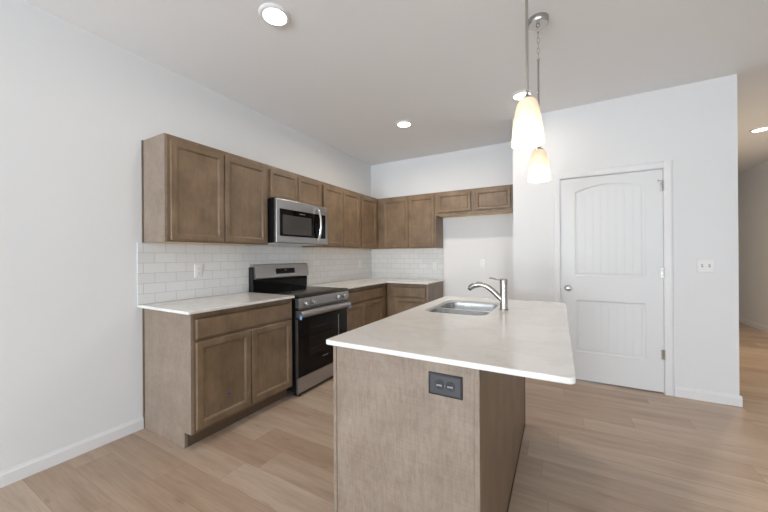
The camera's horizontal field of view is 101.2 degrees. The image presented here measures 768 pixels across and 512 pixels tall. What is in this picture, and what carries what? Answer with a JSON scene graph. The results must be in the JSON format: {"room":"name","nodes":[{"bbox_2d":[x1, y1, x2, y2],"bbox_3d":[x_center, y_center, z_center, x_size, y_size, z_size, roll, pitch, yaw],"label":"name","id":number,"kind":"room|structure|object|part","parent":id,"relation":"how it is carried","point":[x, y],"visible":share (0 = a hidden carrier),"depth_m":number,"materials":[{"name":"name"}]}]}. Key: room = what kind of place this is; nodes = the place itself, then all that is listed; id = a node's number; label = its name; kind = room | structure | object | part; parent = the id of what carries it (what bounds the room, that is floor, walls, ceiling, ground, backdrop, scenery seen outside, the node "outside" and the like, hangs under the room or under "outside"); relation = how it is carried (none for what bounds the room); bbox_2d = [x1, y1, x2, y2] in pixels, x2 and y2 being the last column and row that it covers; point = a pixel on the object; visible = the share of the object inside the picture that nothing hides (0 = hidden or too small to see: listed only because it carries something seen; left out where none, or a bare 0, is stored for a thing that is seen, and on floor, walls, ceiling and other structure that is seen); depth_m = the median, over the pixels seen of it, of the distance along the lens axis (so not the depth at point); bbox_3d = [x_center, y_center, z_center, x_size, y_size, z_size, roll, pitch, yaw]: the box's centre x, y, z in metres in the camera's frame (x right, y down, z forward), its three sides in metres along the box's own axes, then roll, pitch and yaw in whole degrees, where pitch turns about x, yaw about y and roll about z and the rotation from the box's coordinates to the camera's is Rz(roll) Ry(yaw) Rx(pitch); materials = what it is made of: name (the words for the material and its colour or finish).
{"room":"kitchen","nodes":[
{"label":"kitchen","id":0,"kind":"room"},
{"bbox_2d":[0,0,370,471],"bbox_3d":[-2.892,-0.098,0.505,0.150,2.750,11.024,0,0,29],"label":"wall","id":1,"kind":"structure","parent":0,"point":[77,106],"depth_m":2.03,"materials":[{"name":"white paint"}]},
{"bbox_2d":[0,417,143,487],"bbox_3d":[-3.595,1.237,-0.946,0.013,0.086,7.498,0,0,29],"label":"baseboard","id":2,"kind":"structure","parent":1,"relation":"attached to","point":[13,474],"depth_m":1.96,"materials":[{"name":"white paint"}]},
{"bbox_2d":[141,133,267,245],"bbox_3d":[-1.434,-0.478,2.645,0.324,0.755,0.892,0,0,29],"label":"upper cabinet","id":3,"kind":"object","parent":1,"relation":"attached to","point":[193,192],"visible":1,"depth_m":2.41,"materials":[{"name":"brown wood"}]},
{"bbox_3d":[-1.653,-0.477,2.271,0.304,0.755,0.016,0,0,29],"label":"panel","id":4,"kind":"part","parent":3,"relation":"part of","materials":[{"name":"brown wood"}]},
{"bbox_3d":[-1.401,-0.468,2.391,0.019,0.707,0.404,0,0,29],"label":"door","id":5,"kind":"part","parent":3,"relation":"part of","materials":[{"name":"brown wood"}]},
{"bbox_3d":[-1.404,-0.468,2.392,0.004,0.598,0.294,0,0,29],"label":"door panel","id":6,"kind":"part","parent":3,"relation":"part of","materials":[{"name":"brown wood"}]},
{"bbox_3d":[-1.444,-0.108,2.663,0.285,0.010,0.840,0,0,29],"label":"panel","id":7,"kind":"part","parent":3,"relation":"part of","materials":[{"name":"brown wood"}]},
{"bbox_3d":[-1.198,-0.469,2.757,0.019,0.707,0.416,0,0,29],"label":"door","id":8,"kind":"part","parent":3,"relation":"part of","materials":[{"name":"brown wood"}]},
{"bbox_3d":[-1.200,-0.469,2.759,0.004,0.598,0.306,0,0,29],"label":"door panel","id":9,"kind":"part","parent":3,"relation":"part of","materials":[{"name":"brown wood"}]},
{"bbox_2d":[137,243,371,304],"bbox_3d":[-1.005,0.111,3.739,0.008,0.485,3.280,0,0,29],"label":"tile backsplash","id":10,"kind":"structure","parent":1,"relation":"attached to","point":[165,271],"depth_m":2.86,"materials":[{"name":"white tile"}]},
{"bbox_2d":[194,264,202,277],"bbox_3d":[-1.579,0.128,2.688,0.008,0.115,0.070,0,0,29],"label":"electrical outlet","id":11,"kind":"object","parent":10,"relation":"attached to","point":[198,268],"visible":1,"depth_m":2.68,"materials":[{"name":"white plastic"}]},
{"bbox_2d":[267,165,320,206],"bbox_3d":[-1.034,-0.703,3.370,0.324,0.311,0.763,0,0,29],"label":"upper cabinet","id":12,"kind":"object","parent":1,"relation":"attached to","point":[282,184],"visible":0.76,"depth_m":3.23,"materials":[{"name":"brown wood"}]},
{"bbox_3d":[-0.990,-0.693,3.135,0.019,0.262,0.353,0,0,29],"label":"door","id":13,"kind":"part","parent":12,"relation":"part of","materials":[{"name":"brown wood"}]},
{"bbox_3d":[-0.992,-0.693,3.136,0.004,0.168,0.259,0,0,29],"label":"door panel","id":14,"kind":"part","parent":12,"relation":"part of","materials":[{"name":"brown wood"}]},
{"bbox_2d":[268,198,327,245],"bbox_3d":[-0.964,-0.333,3.337,0.458,0.424,0.744,0,0,29],"label":"microwave oven","id":15,"kind":"object","parent":12,"relation":"attached to","point":[292,223],"visible":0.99,"depth_m":3.16,"materials":[{"name":"silver metal"}]},
{"bbox_3d":[-1.000,-0.122,3.357,0.330,0.004,0.704,0,0,29],"label":"underside plate","id":16,"kind":"part","parent":15,"relation":"part of","materials":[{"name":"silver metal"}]},
{"bbox_3d":[-0.819,-0.322,3.256,0.002,0.260,0.660,0,0,29],"label":"door glass","id":17,"kind":"part","parent":15,"relation":"part of","materials":[{"name":"black glass"}]},
{"bbox_3d":[-0.701,-0.339,3.413,0.072,0.376,0.027,0,0,29],"label":"door handle","id":18,"kind":"part","parent":15,"relation":"part of","materials":[{"name":"silver metal"}]},
{"bbox_3d":[-0.812,-0.694,3.455,0.019,0.262,0.360,0,0,29],"label":"door","id":19,"kind":"part","parent":12,"relation":"part of","materials":[{"name":"brown wood"}]},
{"bbox_3d":[-0.815,-0.694,3.457,0.004,0.168,0.266,0,0,29],"label":"door panel","id":20,"kind":"part","parent":12,"relation":"part of","materials":[{"name":"brown wood"}]},
{"bbox_2d":[302,181,359,248],"bbox_3d":[-0.652,-0.483,4.054,0.324,0.754,0.800,0,0,29],"label":"upper cabinet","id":21,"kind":"object","parent":1,"relation":"attached to","point":[342,205],"visible":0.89,"depth_m":3.94,"materials":[{"name":"brown wood"}]},
{"bbox_3d":[-0.612,-0.472,3.812,0.019,0.707,0.374,0,0,29],"label":"door","id":22,"kind":"part","parent":21,"relation":"part of","materials":[{"name":"brown wood"}]},
{"bbox_3d":[-0.615,-0.472,3.814,0.004,0.598,0.264,0,0,29],"label":"door panel","id":23,"kind":"part","parent":21,"relation":"part of","materials":[{"name":"brown wood"}]},
{"bbox_3d":[-0.536,-0.484,3.989,0.019,0.754,0.800,0,0,29],"label":"frame","id":24,"kind":"part","parent":21,"relation":"part of","materials":[{"name":"brown wood"}]},
{"bbox_3d":[-0.425,-0.473,4.149,0.019,0.707,0.376,0,0,29],"label":"door","id":25,"kind":"part","parent":21,"relation":"part of","materials":[{"name":"brown wood"}]},
{"bbox_3d":[-0.428,-0.473,4.151,0.004,0.598,0.266,0,0,29],"label":"door panel","id":26,"kind":"part","parent":21,"relation":"part of","materials":[{"name":"brown wood"}]},
{"bbox_2d":[343,194,376,248],"bbox_3d":[-0.343,-0.484,4.611,0.324,0.754,0.474,0,0,29],"label":"upper cabinet","id":27,"kind":"object","parent":1,"relation":"attached to","point":[368,205],"visible":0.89,"depth_m":4.52,"materials":[{"name":"brown wood"}]},
{"bbox_3d":[-0.227,-0.485,4.546,0.019,0.754,0.474,0,0,29],"label":"frame","id":28,"kind":"part","parent":27,"relation":"part of","materials":[{"name":"brown wood"}]},
{"bbox_3d":[-0.211,-0.474,4.534,0.019,0.707,0.403,0,0,29],"label":"door","id":29,"kind":"part","parent":27,"relation":"part of","materials":[{"name":"brown wood"}]},
{"bbox_3d":[-0.214,-0.474,4.536,0.004,0.598,0.293,0,0,29],"label":"door panel","id":30,"kind":"part","parent":27,"relation":"part of","materials":[{"name":"brown wood"}]},
{"bbox_2d":[0,322,767,511],"bbox_3d":[1.041,1.313,1.629,5.920,0.120,16.800,0,0,29],"label":"floor","id":31,"kind":"structure","parent":0,"point":[587,446],"depth_m":1.94,"materials":[{"name":"brown wood"}]},
{"bbox_2d":[142,298,291,448],"bbox_3d":[-1.294,0.822,2.569,0.628,0.894,0.890,0,0,29],"label":"base cabinet","id":32,"kind":"object","parent":31,"relation":"on","point":[204,373],"visible":0.96,"depth_m":2.24,"materials":[{"name":"brown wood"}]},
{"bbox_3d":[-1.512,0.823,2.197,0.608,0.894,0.018,0,0,29],"label":"panel","id":33,"kind":"part","parent":32,"relation":"part of","materials":[{"name":"brown wood"}]},
{"bbox_2d":[137,292,294,314],"bbox_3d":[-1.297,0.364,2.553,0.644,0.020,0.923,0,0,29],"label":"countertop","id":34,"kind":"structure","parent":32,"relation":"on","point":[211,303],"depth_m":2.40,"materials":[{"name":"white stone"}]},
{"bbox_3d":[-1.126,0.854,2.243,0.019,0.572,0.413,0,0,29],"label":"door","id":35,"kind":"part","parent":32,"relation":"part of","materials":[{"name":"brown wood"}]},
{"bbox_3d":[-1.129,0.854,2.245,0.004,0.462,0.303,0,0,29],"label":"door panel","id":36,"kind":"part","parent":32,"relation":"part of","materials":[{"name":"brown wood"}]},
{"bbox_3d":[-1.039,0.768,2.441,0.019,0.789,0.866,0,0,29],"label":"frame","id":37,"kind":"part","parent":32,"relation":"part of","materials":[{"name":"brown wood"}]},
{"bbox_3d":[-1.025,0.480,2.429,0.019,0.130,0.838,0,0,29],"label":"drawer","id":38,"kind":"part","parent":32,"relation":"part of","materials":[{"name":"brown wood"}]},
{"bbox_3d":[-0.920,0.853,2.614,0.019,0.572,0.415,0,0,29],"label":"door","id":39,"kind":"part","parent":32,"relation":"part of","materials":[{"name":"brown wood"}]},
{"bbox_3d":[-0.923,0.853,2.615,0.004,0.462,0.305,0,0,29],"label":"door panel","id":40,"kind":"part","parent":32,"relation":"part of","materials":[{"name":"brown wood"}]},
{"bbox_2d":[249,263,350,395],"bbox_3d":[-0.844,0.675,3.281,0.707,1.184,0.765,0,0,29],"label":"range","id":41,"kind":"object","parent":31,"relation":"on","point":[319,314],"visible":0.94,"depth_m":3.11,"materials":[{"name":"silver metal"}]},
{"bbox_3d":[-1.073,0.160,3.443,0.012,0.056,0.270,0,0,29],"label":"display panel","id":42,"kind":"part","parent":41,"relation":"part of","materials":[{"name":"black glass"}]},
{"bbox_2d":[253,286,348,298],"bbox_3d":[-0.863,0.368,3.284,0.671,0.028,0.752,0,0,29],"label":"cooktop","id":43,"kind":"object","parent":41,"relation":"in","point":[300,292],"depth_m":3.19,"materials":[{"name":"black glass"}]},
{"bbox_3d":[-0.617,1.239,3.150,0.045,0.020,0.742,0,0,29],"label":"kick plate","id":44,"kind":"part","parent":41,"relation":"part of","materials":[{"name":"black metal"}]},
{"bbox_3d":[-0.594,1.162,3.137,0.026,0.134,0.746,0,0,29],"label":"storage drawer","id":45,"kind":"part","parent":41,"relation":"part of","materials":[{"name":"silver metal"}]},
{"bbox_3d":[-0.596,0.786,3.136,0.028,0.602,0.746,0,0,29],"label":"oven door","id":46,"kind":"part","parent":41,"relation":"part of","materials":[{"name":"black glass"}]},
{"bbox_3d":[-0.590,0.423,3.132,0.047,0.084,0.750,0,0,29],"label":"control panel","id":47,"kind":"part","parent":41,"relation":"part of","materials":[{"name":"silver metal"}]},
{"bbox_3d":[-0.573,0.520,3.123,0.076,0.066,0.750,0,0,29],"label":"door handle","id":48,"kind":"part","parent":41,"relation":"part of","materials":[{"name":"silver metal"}]},
{"bbox_2d":[347,283,385,330],"bbox_3d":[-0.467,0.818,4.058,0.628,0.894,0.978,0,0,29],"label":"base cabinet","id":49,"kind":"object","parent":31,"relation":"on","point":[368,303],"visible":0.38,"depth_m":3.87,"materials":[{"name":"brown wood"}]},
{"bbox_3d":[-0.336,0.850,3.673,0.004,0.462,0.286,0,0,29],"label":"door panel","id":50,"kind":"part","parent":49,"relation":"part of","materials":[{"name":"brown wood"}]},
{"bbox_3d":[-0.333,0.850,3.671,0.019,0.572,0.396,0,0,29],"label":"door","id":51,"kind":"part","parent":49,"relation":"part of","materials":[{"name":"brown wood"}]},
{"bbox_3d":[-0.227,0.480,3.867,0.019,0.123,0.843,0,0,29],"label":"drawer","id":52,"kind":"part","parent":49,"relation":"part of","materials":[{"name":"brown wood"}]},
{"bbox_3d":[-0.129,0.849,4.046,0.004,0.462,0.327,0,0,29],"label":"door panel","id":53,"kind":"part","parent":49,"relation":"part of","materials":[{"name":"brown wood"}]},
{"bbox_3d":[-0.126,0.849,4.044,0.019,0.572,0.437,0,0,29],"label":"door","id":54,"kind":"part","parent":49,"relation":"part of","materials":[{"name":"brown wood"}]},
{"bbox_2d":[386,281,442,317],"bbox_3d":[0.178,0.815,4.609,1.222,0.894,0.628,0,0,29],"label":"base cabinet","id":55,"kind":"object","parent":31,"relation":"on","point":[400,297],"visible":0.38,"depth_m":4.22,"materials":[{"name":"brown wood"}]},
{"bbox_2d":[307,277,443,288],"bbox_3d":[-0.053,0.358,4.181,1.239,0.020,1.598,0,0,29],"label":"countertop","id":56,"kind":"structure","parent":55,"relation":"on","point":[355,283],"depth_m":4.19,"materials":[{"name":"white stone"}]},
{"bbox_3d":[0.307,0.761,4.212,0.572,0.789,0.019,0,0,29],"label":"frame","id":57,"kind":"part","parent":55,"relation":"part of","materials":[{"name":"brown wood"}]},
{"bbox_3d":[0.329,0.476,4.176,0.472,0.123,0.019,0,0,29],"label":"drawer","id":58,"kind":"part","parent":55,"relation":"part of","materials":[{"name":"brown wood"}]},
{"bbox_3d":[0.331,0.846,4.176,0.472,0.572,0.019,0,0,29],"label":"door","id":59,"kind":"part","parent":55,"relation":"part of","materials":[{"name":"brown wood"}]},
{"bbox_3d":[0.333,0.846,4.179,0.362,0.462,0.004,0,0,29],"label":"door panel","id":60,"kind":"part","parent":55,"relation":"part of","materials":[{"name":"brown wood"}]},
{"bbox_3d":[0.709,0.811,4.326,0.018,0.894,0.609,0,0,29],"label":"panel","id":61,"kind":"part","parent":55,"relation":"part of","materials":[{"name":"brown wood"}]},
{"bbox_2d":[333,346,525,511],"bbox_3d":[0.428,0.811,1.850,0.604,0.894,1.546,0,0,29],"label":"kitchen island","id":62,"kind":"object","parent":31,"relation":"on","point":[400,446],"visible":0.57,"depth_m":1.19,"materials":[{"name":"brown wood"}]},
{"bbox_3d":[-0.202,0.814,1.321,0.016,0.894,0.009,0,0,29],"label":"corner trim","id":63,"kind":"part","parent":62,"relation":"part of","materials":[{"name":"brown wood"}]},
{"bbox_2d":[429,371,462,399],"bbox_3d":[0.209,0.446,1.085,0.121,0.077,0.010,0,0,29],"label":"electrical outlet","id":64,"kind":"object","parent":62,"relation":"attached to","point":[445,385],"visible":1,"depth_m":1.08,"materials":[{"name":"grey plastic"}]},
{"bbox_2d":[434,380,443,389],"bbox_3d":[0.191,0.446,1.092,0.035,0.035,0.003,0,0,29],"label":"receptacle","id":65,"kind":"object","parent":64,"relation":"attached to","point":[438,384],"depth_m":1.09,"materials":[{"name":"black plastic"}]},
{"bbox_2d":[445,382,454,391],"bbox_3d":[0.225,0.446,1.073,0.035,0.035,0.003,0,0,29],"label":"receptacle","id":66,"kind":"object","parent":64,"relation":"attached to","point":[449,386],"depth_m":1.07,"materials":[{"name":"black"}]},
{"bbox_2d":[326,296,575,384],"bbox_3d":[0.534,0.352,1.794,0.892,0.020,1.604,0,0,29],"label":"island countertop","id":67,"kind":"structure","parent":62,"relation":"on","point":[532,339],"depth_m":1.31,"materials":[{"name":"white stone"}]},
{"bbox_2d":[429,302,497,315],"bbox_3d":[0.550,0.455,2.142,0.443,0.182,0.660,0,0,29],"label":"sink","id":68,"kind":"object","parent":67,"relation":"in","point":[474,309],"visible":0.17,"depth_m":2.35,"materials":[{"name":"grey metal"}]},
{"bbox_3d":[0.470,0.457,1.998,0.395,0.180,0.282,0,0,29],"label":"bowl","id":69,"kind":"part","parent":68,"relation":"part of","materials":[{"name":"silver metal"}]},
{"bbox_3d":[0.623,0.456,2.274,0.395,0.180,0.310,0,0,29],"label":"bowl","id":70,"kind":"part","parent":68,"relation":"part of","materials":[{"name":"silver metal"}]},
{"bbox_2d":[468,277,508,310],"bbox_3d":[0.667,0.239,2.034,0.256,0.205,0.058,0,0,29],"label":"kitchen faucet","id":71,"kind":"object","parent":67,"relation":"on","point":[502,296],"visible":1,"depth_m":1.98,"materials":[{"name":"silver metal"}]},
{"bbox_3d":[0.693,0.232,2.019,0.151,0.122,0.037,0,0,29],"label":"spout","id":72,"kind":"part","parent":71,"relation":"part of","materials":[{"name":"silver metal"}]},
{"bbox_3d":[0.309,0.811,1.038,0.018,0.894,0.009,0,0,29],"label":"corner trim","id":73,"kind":"part","parent":62,"relation":"part of","materials":[{"name":"brown wood"}]},
{"bbox_3d":[0.679,0.807,1.697,0.005,0.890,1.501,0,0,29],"label":"panel","id":74,"kind":"part","parent":62,"relation":"part of","materials":[{"name":"brown wood"}]},
{"bbox_2d":[24,0,767,173],"bbox_3d":[1.023,-1.556,1.631,5.920,0.120,16.800,0,0,29],"label":"ceiling","id":75,"kind":"structure","parent":0,"point":[341,74],"depth_m":2.35,"materials":[{"name":"white paint"}]},
{"bbox_2d":[258,3,290,26],"bbox_3d":[-0.673,-1.478,1.944,0.188,0.015,0.188,0,0,29],"label":"recessed light","id":76,"kind":"object","parent":75,"relation":"in","point":[273,14],"visible":1,"depth_m":1.93,"materials":[{"name":"white paint"}]},
{"bbox_2d":[396,120,411,127],"bbox_3d":[0.225,-1.482,3.550,0.188,0.015,0.188,0,0,29],"label":"recessed light","id":77,"kind":"object","parent":75,"relation":"in","point":[402,123],"visible":1,"depth_m":3.52,"materials":[{"name":"white paint"}]},
{"bbox_2d":[511,90,532,100],"bbox_3d":[1.281,-1.489,2.929,0.188,0.015,0.188,0,0,29],"label":"recessed light","id":78,"kind":"object","parent":75,"relation":"in","point":[517,96],"visible":0.76,"depth_m":2.90,"materials":[{"name":"white paint"}]},
{"bbox_2d":[511,0,544,149],"bbox_3d":[0.610,-0.984,1.348,0.130,1.018,0.130,0,0,29],"label":"pendant lamp","id":79,"kind":"object","parent":75,"relation":"hanging from","point":[527,133],"visible":1,"depth_m":1.31,"materials":[{"name":"white glass"}]},
{"bbox_3d":[0.610,-0.966,1.348,0.017,0.563,0.017,0,0,29],"label":"rod","id":80,"kind":"part","parent":79,"relation":"part of","materials":[{"name":"silver metal"}]},
{"bbox_3d":[0.612,-0.572,1.347,0.130,0.193,0.130,0,0,29],"label":"lamp shade","id":81,"kind":"part","parent":79,"relation":"part of","materials":[{"name":"white glass"}]},
{"bbox_2d":[528,12,550,182],"bbox_3d":[0.978,-0.986,1.996,0.130,1.018,0.130,0,0,29],"label":"pendant lamp","id":82,"kind":"object","parent":75,"relation":"hanging from","point":[539,171],"visible":0.98,"depth_m":1.96,"materials":[{"name":"white glass"}]},
{"bbox_3d":[0.978,-0.967,1.996,0.017,0.563,0.017,0,0,29],"label":"rod","id":83,"kind":"part","parent":82,"relation":"part of","materials":[{"name":"silver metal"}]},
{"bbox_3d":[0.980,-0.573,1.995,0.130,0.193,0.130,0,0,29],"label":"lamp shade","id":84,"kind":"part","parent":82,"relation":"part of","materials":[{"name":"white glass"}]},
{"bbox_2d":[749,126,767,132],"bbox_3d":[4.495,-1.509,3.765,0.188,0.015,0.188,0,0,29],"label":"recessed light","id":85,"kind":"object","parent":75,"relation":"in","point":[764,128],"visible":1,"depth_m":3.75,"materials":[{"name":"white paint"}]},
{"bbox_2d":[371,142,513,299],"bbox_3d":[0.808,-0.118,4.687,2.261,2.750,0.120,0,0,29],"label":"wall","id":86,"kind":"structure","parent":0,"point":[467,240],"depth_m":4.43,"materials":[{"name":"white paint"}]},
{"bbox_2d":[371,248,443,279],"bbox_3d":[0.328,0.118,4.880,1.232,0.455,0.008,0,0,29],"label":"tile backsplash","id":87,"kind":"structure","parent":86,"relation":"attached to","point":[385,263],"depth_m":4.85,"materials":[{"name":"white tile"}]},
{"bbox_2d":[433,261,436,268],"bbox_3d":[0.748,0.138,4.638,0.070,0.115,0.008,0,0,29],"label":"electrical outlet","id":88,"kind":"object","parent":87,"relation":"attached to","point":[434,262],"visible":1,"depth_m":4.63,"materials":[{"name":"white plastic"}]},
{"bbox_2d":[377,193,442,248],"bbox_3d":[0.244,-0.487,4.744,1.222,0.755,0.324,0,0,29],"label":"upper cabinet","id":89,"kind":"object","parent":86,"relation":"attached to","point":[411,221],"visible":0.89,"depth_m":4.51,"materials":[{"name":"brown wood"}]},
{"bbox_3d":[0.167,-0.476,4.615,0.300,0.598,0.004,0,0,29],"label":"door panel","id":90,"kind":"part","parent":89,"relation":"part of","materials":[{"name":"brown wood"}]},
{"bbox_3d":[0.166,-0.476,4.613,0.410,0.707,0.019,0,0,29],"label":"door","id":91,"kind":"part","parent":89,"relation":"part of","materials":[{"name":"brown wood"}]},
{"bbox_3d":[0.520,-0.478,4.416,0.385,0.707,0.019,0,0,29],"label":"door","id":92,"kind":"part","parent":89,"relation":"part of","materials":[{"name":"brown wood"}]},
{"bbox_3d":[0.522,-0.478,4.419,0.275,0.598,0.004,0,0,29],"label":"door panel","id":93,"kind":"part","parent":89,"relation":"part of","materials":[{"name":"brown wood"}]},
{"bbox_3d":[0.775,-0.491,4.460,0.016,0.755,0.304,0,0,29],"label":"panel","id":94,"kind":"part","parent":89,"relation":"part of","materials":[{"name":"brown wood"}]},
{"bbox_2d":[436,184,512,217],"bbox_3d":[1.230,-0.713,4.195,1.037,0.318,0.324,0,0,29],"label":"upper cabinet","id":95,"kind":"object","parent":86,"relation":"attached to","point":[493,200],"visible":0.9,"depth_m":4.07,"materials":[{"name":"brown wood"}]},
{"bbox_3d":[0.931,-0.711,4.191,0.346,0.153,0.004,0,0,29],"label":"door panel","id":96,"kind":"part","parent":95,"relation":"part of","materials":[{"name":"brown wood"}]},
{"bbox_3d":[0.929,-0.711,4.188,0.440,0.247,0.019,0,0,29],"label":"door","id":97,"kind":"part","parent":95,"relation":"part of","materials":[{"name":"brown wood"}]},
{"bbox_3d":[1.241,-0.560,4.212,1.005,0.010,0.285,0,0,29],"label":"panel","id":98,"kind":"part","parent":95,"relation":"part of","materials":[{"name":"brown wood"}]},
{"bbox_3d":[1.358,-0.714,3.954,0.328,0.153,0.004,0,0,29],"label":"door panel","id":99,"kind":"part","parent":95,"relation":"part of","materials":[{"name":"brown wood"}]},
{"bbox_3d":[1.357,-0.714,3.951,0.422,0.247,0.019,0,0,29],"label":"door","id":100,"kind":"part","parent":95,"relation":"part of","materials":[{"name":"brown wood"}]},
{"bbox_2d":[481,259,485,267],"bbox_3d":[1.355,0.104,4.310,0.070,0.115,0.008,0,0,29],"label":"electrical outlet","id":101,"kind":"object","parent":86,"relation":"attached to","point":[483,261],"visible":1,"depth_m":4.31,"materials":[{"name":"white plastic"}]},
{"bbox_2d":[513,74,738,395],"bbox_3d":[2.201,-0.128,3.080,1.735,2.750,0.110,0,0,29],"label":"wall","id":102,"kind":"structure","parent":0,"point":[694,126],"depth_m":2.78,"materials":[{"name":"white paint"}]},
{"bbox_2d":[560,208,560,254],"bbox_3d":[2.201,0.230,3.101,0.812,2.034,0.055,0,0,29],"label":"trim","id":103,"kind":"structure","parent":102,"relation":"attached to","point":[560,208],"depth_m":3.27,"materials":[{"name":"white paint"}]},
{"bbox_2d":[560,169,664,391],"bbox_3d":[2.162,0.226,3.025,0.817,2.016,0.102,0,0,29],"label":"door","id":104,"kind":"structure","parent":102,"relation":"in","point":[613,272],"depth_m":3.01,"materials":[{"name":"white paint"}]},
{"bbox_3d":[1.853,0.325,3.176,0.064,0.064,0.067,0,0,29],"label":"knob","id":105,"kind":"part","parent":104,"relation":"part of","materials":[{"name":"silver metal"}]},
{"bbox_3d":[2.167,-0.254,3.045,0.566,0.912,0.013,0,0,29],"label":"panel moulding","id":106,"kind":"part","parent":104,"relation":"part of","materials":[{"name":"white paint"}]},
{"bbox_3d":[2.173,0.698,3.044,0.566,0.530,0.013,0,0,29],"label":"panel moulding","id":107,"kind":"part","parent":104,"relation":"part of","materials":[{"name":"white paint"}]},
{"bbox_2d":[553,160,673,395],"bbox_3d":[2.163,0.198,3.032,0.942,2.099,0.012,0,0,29],"label":"trim","id":108,"kind":"structure","parent":102,"relation":"attached to","point":[667,165],"depth_m":2.83,"materials":[{"name":"white paint"}]},
{"bbox_2d":[697,259,714,272],"bbox_3d":[2.756,0.084,2.700,0.114,0.115,0.016,0,0,29],"label":"light switch","id":109,"kind":"object","parent":102,"relation":"attached to","point":[703,265],"visible":1,"depth_m":2.70,"materials":[{"name":"white plastic"}]},
{"bbox_2d":[674,386,742,406],"bbox_3d":[2.185,1.204,3.022,1.748,0.086,0.013,0,0,29],"label":"baseboard","id":110,"kind":"structure","parent":102,"relation":"attached to","point":[721,398],"depth_m":2.69,"materials":[{"name":"white paint"}]},
{"bbox_2d":[738,161,767,326],"bbox_3d":[3.518,-0.138,0.165,0.150,2.750,16.650,0,0,29],"label":"wall","id":111,"kind":"structure","parent":0,"point":[752,182],"depth_m":5.44,"materials":[{"name":"white paint"}]},
{"bbox_2d":[739,317,767,331],"bbox_3d":[3.492,1.194,0.269,0.013,0.086,16.500,0,0,29],"label":"baseboard","id":112,"kind":"structure","parent":111,"relation":"attached to","point":[744,321],"depth_m":5.39,"materials":[{"name":"white paint"}]}
]}

